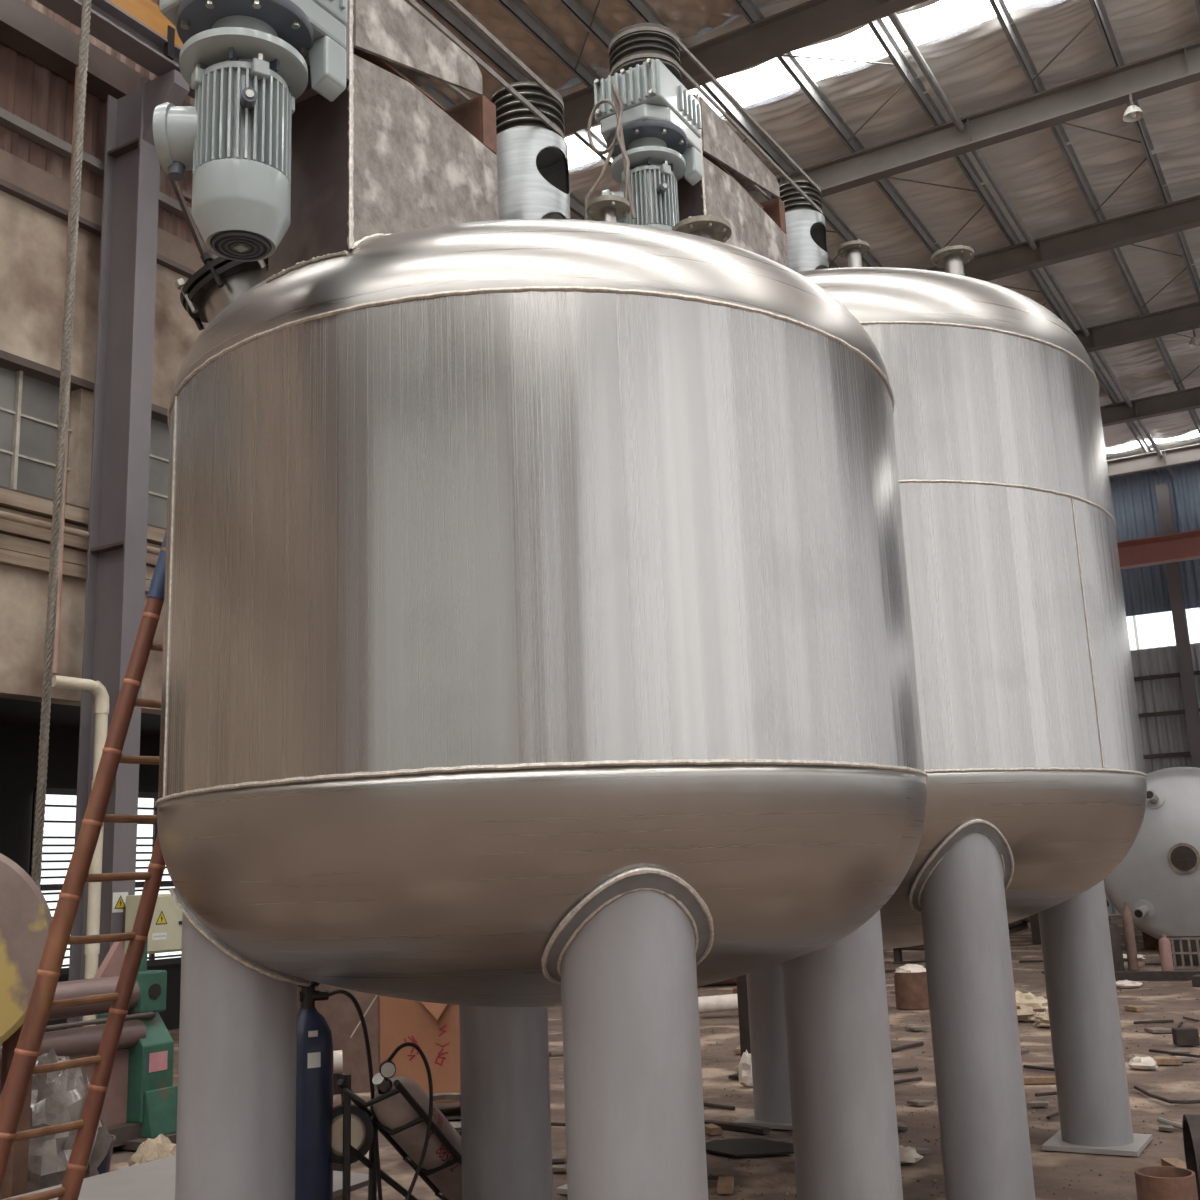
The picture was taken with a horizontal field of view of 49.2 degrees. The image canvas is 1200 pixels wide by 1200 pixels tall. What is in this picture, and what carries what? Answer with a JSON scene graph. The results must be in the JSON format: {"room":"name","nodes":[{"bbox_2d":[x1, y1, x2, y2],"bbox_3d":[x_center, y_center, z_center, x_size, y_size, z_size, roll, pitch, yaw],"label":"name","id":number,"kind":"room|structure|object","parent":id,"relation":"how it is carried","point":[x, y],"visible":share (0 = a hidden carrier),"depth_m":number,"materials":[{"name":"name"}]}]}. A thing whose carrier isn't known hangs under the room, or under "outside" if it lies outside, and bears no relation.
{"room":"industrial plant","nodes":[
{"label":"industrial plant","id":0,"kind":"room"},
{"bbox_2d":[31,0,91,888],"bbox_3d":[-2.862,-2.407,7.171,0.069,10.278,1.966,3,-13,-25],"label":"rope","id":1,"kind":"object","parent":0,"point":[40,805],"visible":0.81,"depth_m":7.08,"materials":[{"name":"grey fabric"}]},
{"bbox_2d":[0,0,217,1031],"bbox_3d":[-4.724,-1.275,16.169,2.400,12.740,58.000,-9,-14,30],"label":"wall","id":2,"kind":"structure","parent":0,"point":[39,48],"depth_m":13.51,"materials":[{"name":"concrete"}]},
{"bbox_2d":[0,367,72,501],"bbox_3d":[-8.066,-2.363,9.124,0.070,1.270,10.258,-9,-14,30],"label":"window","id":3,"kind":"structure","parent":2,"relation":"in","point":[29,406],"depth_m":13.04,"materials":[{"name":"grey glass"}]},
{"bbox_2d":[0,511,159,554],"bbox_3d":[-3.691,-0.213,15.339,0.069,0.069,58.000,-9,-14,30],"label":"pipe","id":4,"kind":"object","parent":2,"relation":"attached to","point":[3,515],"visible":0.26,"depth_m":12.58,"materials":[{"name":"paint"}]},
{"bbox_2d":[29,787,180,974],"bbox_3d":[-5.617,3.293,15.453,0.055,2.050,2.540,-9,-14,30],"label":"window","id":5,"kind":"structure","parent":2,"relation":"in","point":[60,808],"depth_m":14.86,"materials":[{"name":"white glass"}]},
{"bbox_2d":[148,419,169,527],"bbox_3d":[-3.850,-1.066,16.037,0.070,1.270,5.778,-9,-14,30],"label":"window","id":6,"kind":"structure","parent":2,"relation":"in","point":[160,433],"depth_m":14.42,"materials":[{"name":"grey glass"}]},
{"bbox_2d":[110,915,1199,1199],"bbox_3d":[6.060,3.254,8.743,27.200,0.027,58.000,-9,-14,30],"label":"floor","id":7,"kind":"structure","parent":0,"point":[1057,1175],"depth_m":9.13,"materials":[{"name":"concrete"}]},
{"bbox_2d":[0,853,51,1199],"bbox_3d":[-3.212,2.116,6.243,1.040,1.890,0.851,4,-13,-27],"label":"drum","id":8,"kind":"object","parent":7,"relation":"on","point":[25,915],"visible":0.66,"depth_m":6.14,"materials":[{"name":"metal"}]},
{"bbox_2d":[0,1048,111,1192],"bbox_3d":[-2.752,2.680,6.519,0.610,0.865,0.588,-9,-14,30],"label":"wrapped bundle","id":9,"kind":"object","parent":7,"relation":"on","point":[57,1097],"visible":0.45,"depth_m":6.39,"materials":[{"name":"plastic"}]},
{"bbox_2d":[52,675,109,1026],"bbox_3d":[-4.670,2.453,11.596,0.128,3.555,0.604,-9,-14,30],"label":"drain pipe","id":10,"kind":"object","parent":7,"relation":"on","point":[92,951],"visible":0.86,"depth_m":11.78,"materials":[{"name":"beige plastic"}]},
{"bbox_2d":[52,67,77,673],"bbox_3d":[-5.015,-2.294,12.326,0.087,6.035,0.107,-9,-14,30],"label":"riser pipe","id":11,"kind":"object","parent":10,"relation":"on","point":[59,592],"visible":0.37,"depth_m":12.02,"materials":[{"name":"metal"}]},
{"bbox_2d":[0,528,166,1199],"bbox_3d":[-1.908,1.019,5.198,1.198,3.526,0.248,5,-14,-29],"label":"ladder","id":12,"kind":"object","parent":7,"relation":"on","point":[22,1068],"visible":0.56,"depth_m":5.05,"materials":[{"name":"brown metal"}]},
{"bbox_2d":[0,940,177,1150],"bbox_3d":[-4.231,2.622,7.071,0.700,1.320,5.200,-9,-14,30],"label":"machine","id":13,"kind":"object","parent":7,"relation":"on","point":[140,1104],"visible":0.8,"depth_m":8.61,"materials":[{"name":"green paint"}]},
{"bbox_2d":[97,1134,115,1173],"bbox_3d":[-2.805,3.086,7.087,0.336,0.310,0.336,-9,-14,30],"label":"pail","id":14,"kind":"object","parent":7,"relation":"on","point":[104,1167],"visible":0.12,"depth_m":7.07,"materials":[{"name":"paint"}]},
{"bbox_2d":[66,69,188,1028],"bbox_3d":[-4.637,-0.569,12.899,1.100,10.000,0.500,-9,-14,30],"label":"steel column","id":15,"kind":"structure","parent":7,"relation":"on","point":[120,459],"depth_m":13.14,"materials":[{"name":"metal"}]},
{"bbox_2d":[112,892,127,912],"bbox_3d":[-4.433,2.794,12.102,0.007,0.180,0.170,-9,-14,30],"label":"warning sign","id":16,"kind":"object","parent":15,"relation":"attached to","point":[119,898],"visible":0.95,"depth_m":12.09,"materials":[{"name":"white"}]},
{"bbox_2d":[122,894,181,954],"bbox_3d":[-4.162,3.011,12.187,0.330,0.530,0.500,-9,-14,30],"label":"upper cabinet","id":17,"kind":"object","parent":15,"relation":"attached to","point":[165,931],"visible":0.57,"depth_m":12.09,"materials":[{"name":"beige metal"}]},
{"bbox_2d":[169,179,218,264],"bbox_3d":[-4.237,-3.689,14.057,0.060,1.479,1.022,-9,-14,30],"label":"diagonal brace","id":18,"kind":"object","parent":15,"relation":"attached to","point":[182,196],"visible":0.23,"depth_m":13.92,"materials":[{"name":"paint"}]},
{"bbox_2d":[128,1134,175,1166],"bbox_3d":[-2.292,2.955,6.749,0.312,0.388,0.325,-9,-14,30],"label":"cloth bundle","id":19,"kind":"object","parent":7,"relation":"on","point":[160,1147],"visible":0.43,"depth_m":6.71,"materials":[{"name":"fabric"}]},
{"bbox_2d":[295,981,333,1199],"bbox_3d":[-1.226,2.223,5.479,0.216,1.212,0.216,-9,-14,30],"label":"gas cylinder","id":20,"kind":"object","parent":7,"relation":"on","point":[314,1056],"visible":0.68,"depth_m":5.43,"materials":[{"name":"blue paint"}]},
{"bbox_2d":[329,989,382,1199],"bbox_3d":[-0.847,2.232,5.501,0.596,1.169,0.095,-4,-12,6],"label":"gas hose","id":21,"kind":"object","parent":20,"relation":"attached to","point":[337,991],"visible":0.98,"depth_m":5.57,"materials":[{"name":"black rubber"}]},
{"bbox_2d":[297,983,377,1091],"bbox_3d":[-1.831,3.450,11.383,1.700,1.300,1.700,-9,-14,30],"label":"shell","id":22,"kind":"object","parent":7,"relation":"on","point":[339,1011],"visible":0.06,"depth_m":10.54,"materials":[{"name":"cardboard"}]},
{"bbox_2d":[333,1094,341,1170],"bbox_3d":[-1.577,2.944,7.077,0.353,0.490,0.120,1,-12,-13],"label":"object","id":23,"kind":"object","parent":7,"relation":"on","point":[336,1098],"visible":0.16,"depth_m":7.10,"materials":[{"name":"metal"}]},
{"bbox_2d":[333,1195,341,1199],"bbox_3d":[-1.675,2.845,6.063,1.200,0.272,0.120,-9,-14,30],"label":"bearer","id":24,"kind":"object","parent":7,"relation":"on","point":[340,1196],"visible":0.02,"depth_m":5.80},
{"bbox_2d":[333,1179,381,1197],"bbox_3d":[-1.877,2.652,5.808,1.387,0.014,1.253,-9,-14,30],"label":"sheet","id":25,"kind":"object","parent":24,"relation":"on","point":[365,1185],"visible":0.12,"depth_m":5.84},
{"bbox_2d":[2,1155,368,1199],"bbox_3d":[-1.871,2.626,5.785,1.352,0.014,1.213,-9,-14,30],"label":"sheet","id":26,"kind":"object","parent":25,"relation":"on","point":[152,1180],"visible":0.25,"depth_m":5.97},
{"bbox_2d":[333,1050,342,1170],"bbox_3d":[-1.605,2.907,7.378,0.310,0.689,0.120,1,-12,-13],"label":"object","id":27,"kind":"object","parent":7,"relation":"on","point":[337,1055],"visible":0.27,"depth_m":7.42,"materials":[{"name":"metal"}]},
{"bbox_2d":[331,1075,461,1199],"bbox_3d":[-0.861,2.445,5.703,0.443,0.826,0.934,-6,-13,18],"label":"trolley","id":28,"kind":"object","parent":7,"relation":"on","point":[353,1131],"visible":0.88,"depth_m":5.48,"materials":[{"name":"metal"}]},
{"bbox_2d":[372,1060,461,1199],"bbox_3d":[-0.760,2.365,5.784,0.221,0.748,0.936,-6,-13,18],"label":"gas cylinder","id":29,"kind":"object","parent":28,"relation":"on","point":[393,1112],"visible":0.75,"depth_m":5.59,"materials":[{"name":"paint"}]},
{"bbox_2d":[387,1042,432,1199],"bbox_3d":[-0.771,2.189,5.328,0.191,0.729,0.155,0,-12,-9],"label":"gas hose","id":30,"kind":"object","parent":29,"relation":"attached to","point":[411,1044],"visible":1,"depth_m":5.42,"materials":[{"name":"black rubber"}]},
{"bbox_2d":[446,1116,460,1135],"bbox_3d":[-0.885,3.252,7.937,0.650,0.150,0.650,-9,-14,30],"label":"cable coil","id":31,"kind":"object","parent":7,"relation":"on","point":[450,1118],"visible":0.02,"depth_m":8.18,"materials":[{"name":"black rubber"}]},
{"bbox_2d":[428,1093,460,1130],"bbox_3d":[-0.904,3.099,7.939,0.613,0.128,0.617,-9,-14,30],"label":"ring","id":32,"kind":"object","parent":31,"relation":"on","point":[437,1096],"visible":0.19,"depth_m":8.17,"materials":[{"name":"grey metal"}]},
{"bbox_2d":[155,193,927,1199],"bbox_3d":[-0.206,0.566,4.942,2.787,4.152,2.787,-9,-14,30],"label":"tank","id":33,"kind":"object","parent":7,"relation":"on","point":[537,633],"visible":0.99,"depth_m":3.83,"materials":[{"name":"silver metal"}]},
{"bbox_2d":[153,0,346,260],"bbox_3d":[-1.099,-1.543,4.012,0.463,1.040,0.490,-9,-14,30],"label":"motor","id":34,"kind":"object","parent":33,"relation":"attached to","point":[245,62],"visible":1,"depth_m":3.87,"materials":[{"name":"grey metal"}]},
{"bbox_2d":[210,230,271,260],"bbox_3d":[-1.065,-1.055,3.884,0.180,0.030,0.180,-9,-14,30],"label":"fan grille","id":35,"kind":"object","parent":34,"relation":"attached to","point":[237,245],"depth_m":3.87,"materials":[{"name":"grey metal"}]},
{"bbox_2d":[266,0,498,282],"bbox_3d":[-0.745,-1.503,4.592,0.376,1.066,0.861,-9,-14,30],"label":"bracket","id":36,"kind":"object","parent":33,"relation":"on","point":[383,157],"visible":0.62,"depth_m":4.34,"materials":[{"name":"metal"}]},
{"bbox_2d":[490,81,569,219],"bbox_3d":[-0.293,-1.663,5.413,0.336,0.969,0.336,-1,-12,-4],"label":"housing","id":37,"kind":"object","parent":33,"relation":"on","point":[532,164],"visible":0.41,"depth_m":5.31,"materials":[{"name":"metal"}]},
{"bbox_2d":[405,0,564,139],"bbox_3d":[-0.707,-2.031,4.805,0.372,0.022,1.884,-9,-14,30],"label":"belt","id":38,"kind":"object","parent":37,"relation":"attached to","point":[413,3],"visible":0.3,"depth_m":4.93,"materials":[{"name":"grey rubber"}]},
{"bbox_2d":[439,0,563,112],"bbox_3d":[-0.713,-2.181,4.836,0.372,0.022,1.884,-9,-14,30],"label":"belt","id":39,"kind":"object","parent":37,"relation":"on","point":[454,3],"visible":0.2,"depth_m":5.15,"materials":[{"name":"grey rubber"}]},
{"bbox_2d":[552,1164,565,1171],"bbox_3d":[-0.228,3.190,7.349,0.085,0.018,0.106,-3,-12,3],"label":"steel offcut","id":40,"kind":"object","parent":7,"relation":"on","point":[561,1168],"visible":0.86,"depth_m":7.33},
{"bbox_2d":[705,1124,721,1134],"bbox_3d":[0.702,3.330,8.236,0.072,0.040,0.148,2,-13,-18],"label":"wood block","id":41,"kind":"object","parent":7,"relation":"on","point":[711,1129],"visible":0.86,"depth_m":8.18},
{"bbox_2d":[698,994,737,1012],"bbox_3d":[1.391,4.566,14.828,1.108,0.234,0.180,-3,-12,5],"label":"pipe","id":42,"kind":"object","parent":7,"relation":"on","point":[729,1002],"visible":0.28,"depth_m":14.76,"materials":[{"name":"plastic"}]},
{"bbox_2d":[703,1102,734,1110],"bbox_3d":[0.781,3.524,9.128,0.040,0.028,0.420,8,-15,-39],"label":"rod","id":43,"kind":"object","parent":7,"relation":"on","point":[706,1104],"visible":0.6,"depth_m":9.06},
{"bbox_2d":[708,977,736,984],"bbox_3d":[2.013,5.166,19.100,2.600,0.838,0.838,-2,-12,0],"label":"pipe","id":44,"kind":"object","parent":7,"relation":"on","point":[732,980],"visible":0.02,"depth_m":18.85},
{"bbox_2d":[717,1176,733,1193],"bbox_3d":[0.648,3.020,6.761,0.076,0.040,0.198,-4,-12,7],"label":"wood block","id":45,"kind":"object","parent":7,"relation":"on","point":[725,1184],"visible":1,"depth_m":6.68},
{"bbox_2d":[704,1120,769,1133],"bbox_3d":[0.861,3.349,8.325,0.060,0.028,0.500,10,-17,-44],"label":"bar","id":46,"kind":"object","parent":7,"relation":"on","point":[725,1125],"visible":0.79,"depth_m":8.28,"materials":[{"name":"metal"}]},
{"bbox_2d":[728,975,750,1078],"bbox_3d":[1.175,3.288,10.494,0.280,1.020,0.220,-9,-14,30],"label":"steel post","id":47,"kind":"object","parent":7,"relation":"on","point":[744,1031],"visible":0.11,"depth_m":10.47,"materials":[{"name":"metal"}]},
{"bbox_2d":[738,1050,752,1086],"bbox_3d":[1.142,3.579,10.026,0.181,0.259,0.186,-9,-14,30],"label":"crumpled paper","id":48,"kind":"object","parent":7,"relation":"on","point":[745,1065],"visible":0.75,"depth_m":9.97,"materials":[{"name":"paper"}]},
{"bbox_2d":[705,1138,793,1156],"bbox_3d":[0.876,3.222,7.699,0.437,0.012,0.594,10,-17,-44],"label":"rubber mat","id":49,"kind":"object","parent":7,"relation":"on","point":[742,1147],"visible":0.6,"depth_m":7.68,"materials":[{"name":"rubber"}]},
{"bbox_2d":[556,239,1152,1199],"bbox_3d":[1.376,0.461,7.736,3.293,5.392,3.293,-11,-15,35],"label":"tank","id":50,"kind":"object","parent":7,"relation":"on","point":[1034,766],"visible":0.42,"depth_m":6.37,"materials":[{"name":"silver metal"}]},
{"bbox_2d":[594,58,702,229],"bbox_3d":[0.233,-2.111,6.651,0.463,1.040,0.490,-9,-14,30],"label":"motor","id":51,"kind":"object","parent":50,"relation":"attached to","point":[662,126],"visible":0.66,"depth_m":6.52,"materials":[{"name":"grey metal"}]},
{"bbox_2d":[584,83,635,219],"bbox_3d":[0.030,-2.182,6.426,0.272,0.725,0.060,-8,-13,24],"label":"cable bundle","id":52,"kind":"object","parent":51,"relation":"hanging from","point":[617,104],"visible":0.94,"depth_m":6.41,"materials":[{"name":"grey rubber"}]},
{"bbox_2d":[609,23,680,81],"bbox_3d":[0.235,-2.773,6.818,0.370,0.318,0.370,-9,-14,30],"label":"pulley","id":53,"kind":"object","parent":51,"relation":"attached to","point":[641,42],"visible":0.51,"depth_m":6.68,"materials":[{"name":"metal"}]},
{"bbox_2d":[677,93,788,267],"bbox_3d":[0.680,-1.875,7.335,0.376,1.414,1.193,-9,-14,30],"label":"bracket","id":54,"kind":"object","parent":50,"relation":"on","point":[729,167],"visible":0.21,"depth_m":7.20,"materials":[{"name":"metal"}]},
{"bbox_2d":[771,179,828,271],"bbox_3d":[1.272,-2.189,8.296,0.336,0.967,0.336,0,-12,-10],"label":"housing","id":55,"kind":"object","parent":50,"relation":"on","point":[805,226],"visible":0.38,"depth_m":8.18,"materials":[{"name":"metal"}]},
{"bbox_2d":[609,26,820,199],"bbox_3d":[0.725,-2.726,7.604,0.372,0.022,2.217,-10,-14,31],"label":"belt","id":56,"kind":"object","parent":55,"relation":"on","point":[643,28],"visible":0.57,"depth_m":7.18,"materials":[{"name":"grey rubber"}]},
{"bbox_2d":[610,53,822,214],"bbox_3d":[0.730,-2.576,7.573,0.372,0.022,2.217,-10,-14,31],"label":"belt","id":57,"kind":"object","parent":55,"relation":"attached to","point":[683,72],"visible":0.54,"depth_m":7.07,"materials":[{"name":"grey rubber"}]},
{"bbox_2d":[893,1067,917,1073],"bbox_3d":[2.290,3.711,10.297,0.480,0.029,0.044,2,-13,-21],"label":"rod","id":58,"kind":"object","parent":7,"relation":"on","point":[916,1068],"visible":0.4,"depth_m":10.33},
{"bbox_2d":[891,1042,923,1051],"bbox_3d":[2.736,3.986,11.678,0.047,0.031,0.532,-13,-16,41],"label":"rod","id":59,"kind":"object","parent":7,"relation":"on","point":[918,1043],"visible":0.95,"depth_m":11.68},
{"bbox_2d":[894,1077,921,1084],"bbox_3d":[2.271,3.612,9.827,0.378,0.026,0.038,5,-14,-31],"label":"rod","id":60,"kind":"object","parent":7,"relation":"on","point":[915,1078],"visible":0.65,"depth_m":9.85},
{"bbox_2d":[893,945,923,961],"bbox_3d":[4.868,5.639,22.130,2.000,0.950,0.300,-9,-14,30],"label":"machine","id":61,"kind":"object","parent":7,"relation":"on","point":[897,952],"visible":0.03,"depth_m":21.90,"materials":[{"name":"metal"}]},
{"bbox_2d":[893,964,928,1009],"bbox_3d":[3.583,4.424,15.016,0.400,0.483,0.400,-9,-14,30],"label":"can","id":62,"kind":"object","parent":7,"relation":"on","point":[910,980],"visible":0.94,"depth_m":14.85,"materials":[{"name":"brown metal"}]},
{"bbox_2d":[899,1145,922,1163],"bbox_3d":[1.686,3.051,7.210,0.190,0.086,0.115,-9,-14,30],"label":"paper scrap","id":63,"kind":"object","parent":7,"relation":"on","point":[907,1154],"visible":0.77,"depth_m":7.17,"materials":[{"name":"paper"}]},
{"bbox_2d":[905,1026,930,1030],"bbox_3d":[3.147,4.242,12.964,0.166,0.024,0.208,7,-15,-37],"label":"steel offcut","id":64,"kind":"object","parent":7,"relation":"on","point":[914,1028],"visible":0.86,"depth_m":12.93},
{"bbox_2d":[907,1099,933,1105],"bbox_3d":[2.184,3.429,8.932,0.114,0.020,0.143,7,-15,-38],"label":"steel offcut","id":65,"kind":"object","parent":7,"relation":"on","point":[916,1102],"visible":1,"depth_m":8.91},
{"bbox_2d":[912,1147,931,1153],"bbox_3d":[1.806,3.129,7.439,0.098,0.019,0.123,6,-15,-36],"label":"steel offcut","id":66,"kind":"object","parent":7,"relation":"on","point":[919,1150],"visible":0.43,"depth_m":7.41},
{"bbox_2d":[1015,990,1047,1021],"bbox_3d":[4.374,4.162,13.438,0.716,0.283,0.453,-9,-14,30],"label":"woven sack","id":67,"kind":"object","parent":7,"relation":"on","point":[1028,1004],"visible":0.58,"depth_m":13.29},
{"bbox_2d":[1027,1101,1048,1105],"bbox_3d":[2.923,3.358,8.733,0.132,0.019,0.104,-6,-13,19],"label":"steel offcut","id":68,"kind":"object","parent":7,"relation":"on","point":[1033,1103],"visible":1,"depth_m":8.70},
{"bbox_2d":[1023,1065,1054,1070],"bbox_3d":[3.448,3.640,10.174,0.037,0.026,0.362,7,-15,-37],"label":"rod","id":69,"kind":"object","parent":7,"relation":"on","point":[1024,1066],"visible":0.73,"depth_m":10.20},
{"bbox_2d":[1023,1076,1055,1083],"bbox_3d":[3.233,3.521,9.610,0.256,0.040,0.081,-4,-12,7],"label":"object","id":70,"kind":"object","parent":7,"relation":"on","point":[1027,1079],"visible":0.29,"depth_m":9.58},
{"bbox_2d":[1033,1008,1049,1027],"bbox_3d":[4.442,4.077,12.801,0.409,0.179,0.314,-9,-14,30],"label":"woven sack","id":71,"kind":"object","parent":7,"relation":"on","point":[1041,1018],"visible":0.32,"depth_m":12.76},
{"bbox_2d":[1008,900,1108,943],"bbox_3d":[8.697,6.186,25.791,2.475,1.100,0.783,-9,-14,30],"label":"frame","id":72,"kind":"object","parent":7,"relation":"on","point":[1021,924],"visible":0.2,"depth_m":25.50,"materials":[{"name":"grey metal"}]},
{"bbox_2d":[1108,917,1124,970],"bbox_3d":[7.322,4.942,18.807,0.320,0.750,0.320,-9,-14,30],"label":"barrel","id":73,"kind":"object","parent":7,"relation":"on","point":[1115,935],"visible":0.31,"depth_m":18.66,"materials":[{"name":"metal"}]},
{"bbox_2d":[1116,980,1142,987],"bbox_3d":[6.570,4.789,16.342,0.385,0.089,0.277,-9,-14,30],"label":"paper scrap","id":74,"kind":"object","parent":7,"relation":"on","point":[1124,983],"visible":0.91,"depth_m":16.25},
{"bbox_2d":[1122,902,1138,969],"bbox_3d":[7.635,4.841,18.872,0.140,0.950,0.140,-9,-14,30],"label":"bottle","id":75,"kind":"object","parent":7,"relation":"on","point":[1128,925],"visible":1,"depth_m":18.81,"materials":[{"name":"metal"}]},
{"bbox_2d":[1124,1005,1143,1011],"bbox_3d":[5.660,4.327,13.874,0.080,0.040,0.247,-1,-12,-8],"label":"wood block","id":76,"kind":"object","parent":7,"relation":"on","point":[1127,1007],"visible":1,"depth_m":13.83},
{"bbox_2d":[1128,1056,1157,1068],"bbox_3d":[4.179,3.559,10.083,0.213,0.088,0.178,-9,-14,30],"label":"paper scrap","id":77,"kind":"object","parent":7,"relation":"on","point":[1137,1062],"visible":1,"depth_m":10.03,"materials":[{"name":"paper"}]},
{"bbox_2d":[1104,767,1199,947],"bbox_3d":[11.084,4.710,23.994,3.000,3.060,5.959,-9,-14,30],"label":"vessel","id":78,"kind":"object","parent":7,"relation":"on","point":[1158,878],"visible":0.62,"depth_m":21.86,"materials":[{"name":"metal"}]},
{"bbox_2d":[1134,1020,1173,1023],"bbox_3d":[5.392,4.109,12.755,0.392,0.026,0.039,-2,-12,-3],"label":"rod","id":79,"kind":"object","parent":7,"relation":"on","point":[1149,1021],"visible":1,"depth_m":12.75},
{"bbox_2d":[1114,971,1199,979],"bbox_3d":[7.394,4.936,17.221,1.600,0.100,0.160,-7,-13,23],"label":"beam","id":80,"kind":"structure","parent":7,"relation":"on","point":[1119,975],"depth_m":17.19,"materials":[{"name":"metal"}]},
{"bbox_2d":[1145,1027,1171,1032],"bbox_3d":[5.184,3.981,12.114,0.196,0.026,0.246,-1,-12,-7],"label":"steel offcut","id":81,"kind":"object","parent":7,"relation":"on","point":[1153,1029],"visible":0.86,"depth_m":12.06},
{"bbox_2d":[1134,1166,1197,1199],"bbox_3d":[2.371,2.544,5.455,0.236,0.300,0.236,-9,-14,30],"label":"pipe stub","id":82,"kind":"object","parent":7,"relation":"on","point":[1152,1182],"visible":1,"depth_m":5.40,"materials":[{"name":"ceramic"}]},
{"bbox_2d":[1158,935,1173,970],"bbox_3d":[7.918,4.944,18.324,0.160,0.500,0.160,-9,-14,30],"label":"bottle","id":83,"kind":"object","parent":7,"relation":"on","point":[1164,943],"visible":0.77,"depth_m":18.27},
{"bbox_2d":[1134,1085,1199,1103],"bbox_3d":[3.777,3.323,8.775,0.309,0.024,0.736,4,-13,-27],"label":"rod","id":84,"kind":"object","parent":7,"relation":"on","point":[1135,1086],"visible":1,"depth_m":8.58,"materials":[{"name":"metal"}]},
{"bbox_2d":[1153,1058,1181,1064],"bbox_3d":[4.420,3.609,10.245,0.234,0.040,0.080,-6,-12,16],"label":"wood block","id":85,"kind":"object","parent":7,"relation":"on","point":[1160,1061],"visible":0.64,"depth_m":10.21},
{"bbox_2d":[1157,1117,1182,1129],"bbox_3d":[3.446,3.155,7.876,0.031,0.030,0.306,-1,-12,-8],"label":"strip","id":86,"kind":"object","parent":7,"relation":"on","point":[1160,1120],"visible":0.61,"depth_m":7.89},
{"bbox_2d":[1161,1158,1186,1168],"bbox_3d":[2.986,2.927,6.752,0.082,0.040,0.270,-3,-12,2],"label":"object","id":87,"kind":"object","parent":7,"relation":"on","point":[1174,1162],"visible":0.36,"depth_m":6.80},
{"bbox_2d":[1149,1049,1199,1057],"bbox_3d":[4.772,3.642,10.468,0.091,0.023,0.885,6,-14,-34],"label":"rod","id":88,"kind":"object","parent":7,"relation":"on","point":[1150,1050],"visible":1,"depth_m":10.61,"materials":[{"name":"metal"}]},
{"bbox_2d":[1166,936,1199,968],"bbox_3d":[8.505,5.084,18.925,0.610,0.430,0.580,-9,-14,30],"label":"wire crate","id":89,"kind":"object","parent":7,"relation":"on","point":[1185,949],"visible":0.65,"depth_m":19.08,"materials":[{"name":"grey metal"}]},
{"bbox_2d":[1172,1027,1199,1045],"bbox_3d":[5.018,3.740,11.220,0.190,0.140,0.120,-4,-12,7],"label":"block","id":90,"kind":"object","parent":7,"relation":"on","point":[1182,1036],"visible":1,"depth_m":11.16,"materials":[{"name":"concrete"}]},
{"bbox_2d":[1182,1114,1199,1199],"bbox_3d":[3.241,2.498,5.739,1.200,0.440,0.440,-6,-12,16],"label":"pipe offcut","id":91,"kind":"object","parent":7,"relation":"on","point":[1190,1123],"visible":0.84,"depth_m":5.98,"materials":[{"name":"metal"}]},
{"bbox_2d":[1191,974,1199,986],"bbox_3d":[7.702,4.660,16.018,0.800,0.120,0.300,-11,-15,35],"label":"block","id":92,"kind":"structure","parent":7,"relation":"on","point":[1196,978],"depth_m":16.11,"materials":[{"name":"metal"}]},
{"bbox_3d":[-1.426,3.615,9.333,0.418,0.098,0.480,-9,-14,30],"label":"block","id":93,"kind":"object","parent":7,"relation":"on","visible":0},
{"bbox_2d":[350,995,460,1102],"bbox_3d":[-1.290,3.186,9.412,0.980,0.760,0.560,-1,-12,-7],"label":"carton","id":94,"kind":"object","parent":93,"relation":"on","point":[434,1027],"visible":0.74,"depth_m":9.21,"materials":[{"name":"cardboard"}]},
{"bbox_2d":[404,0,1199,481],"bbox_3d":[6.525,-9.077,10.771,25.800,0.900,58.800,-9,-14,30],"label":"ceiling","id":95,"kind":"structure","parent":0,"point":[997,129],"depth_m":19.91,"materials":[{"name":"metal"}]},
{"bbox_2d":[1123,91,1143,122],"bbox_3d":[7.389,-6.881,18.195,0.280,0.390,0.280,-9,-14,30],"label":"lamp","id":96,"kind":"object","parent":95,"relation":"hanging from","point":[1133,113],"visible":1,"depth_m":18.18,"materials":[{"name":"white metal"}]},
{"bbox_2d":[1188,327,1199,347],"bbox_3d":[11.999,-5.323,26.420,0.280,0.390,0.280,-9,-14,30],"label":"lamp","id":97,"kind":"object","parent":95,"relation":"hanging from","point":[1195,341],"visible":1,"depth_m":26.39,"materials":[{"name":"white metal"}]},
{"bbox_2d":[1105,462,1199,914],"bbox_3d":[21.526,1.398,33.732,25.000,12.760,0.550,-9,-14,30],"label":"wall","id":98,"kind":"structure","parent":0,"point":[1149,503],"depth_m":37.39,"materials":[{"name":"blue metal"}]},
{"bbox_2d":[35,0,194,98],"bbox_3d":[-3.158,-5.415,15.989,0.310,0.640,58.000,-9,-14,30],"label":"girder","id":99,"kind":"object","parent":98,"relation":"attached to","point":[138,30],"visible":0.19,"depth_m":13.26,"materials":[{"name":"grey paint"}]},
{"bbox_2d":[1126,608,1199,649],"bbox_3d":[21.602,-0.044,34.276,24.910,1.000,0.010,-9,-14,30],"label":"window","id":100,"kind":"structure","parent":98,"relation":"in","point":[1154,630],"depth_m":37.51,"materials":[{"name":"white"}]},
{"bbox_2d":[1117,529,1199,569],"bbox_3d":[19.448,-2.037,31.106,23.200,0.550,2.600,-9,-14,30],"label":"beam","id":101,"kind":"structure","parent":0,"point":[1180,546],"depth_m":33.73,"materials":[{"name":"metal"}]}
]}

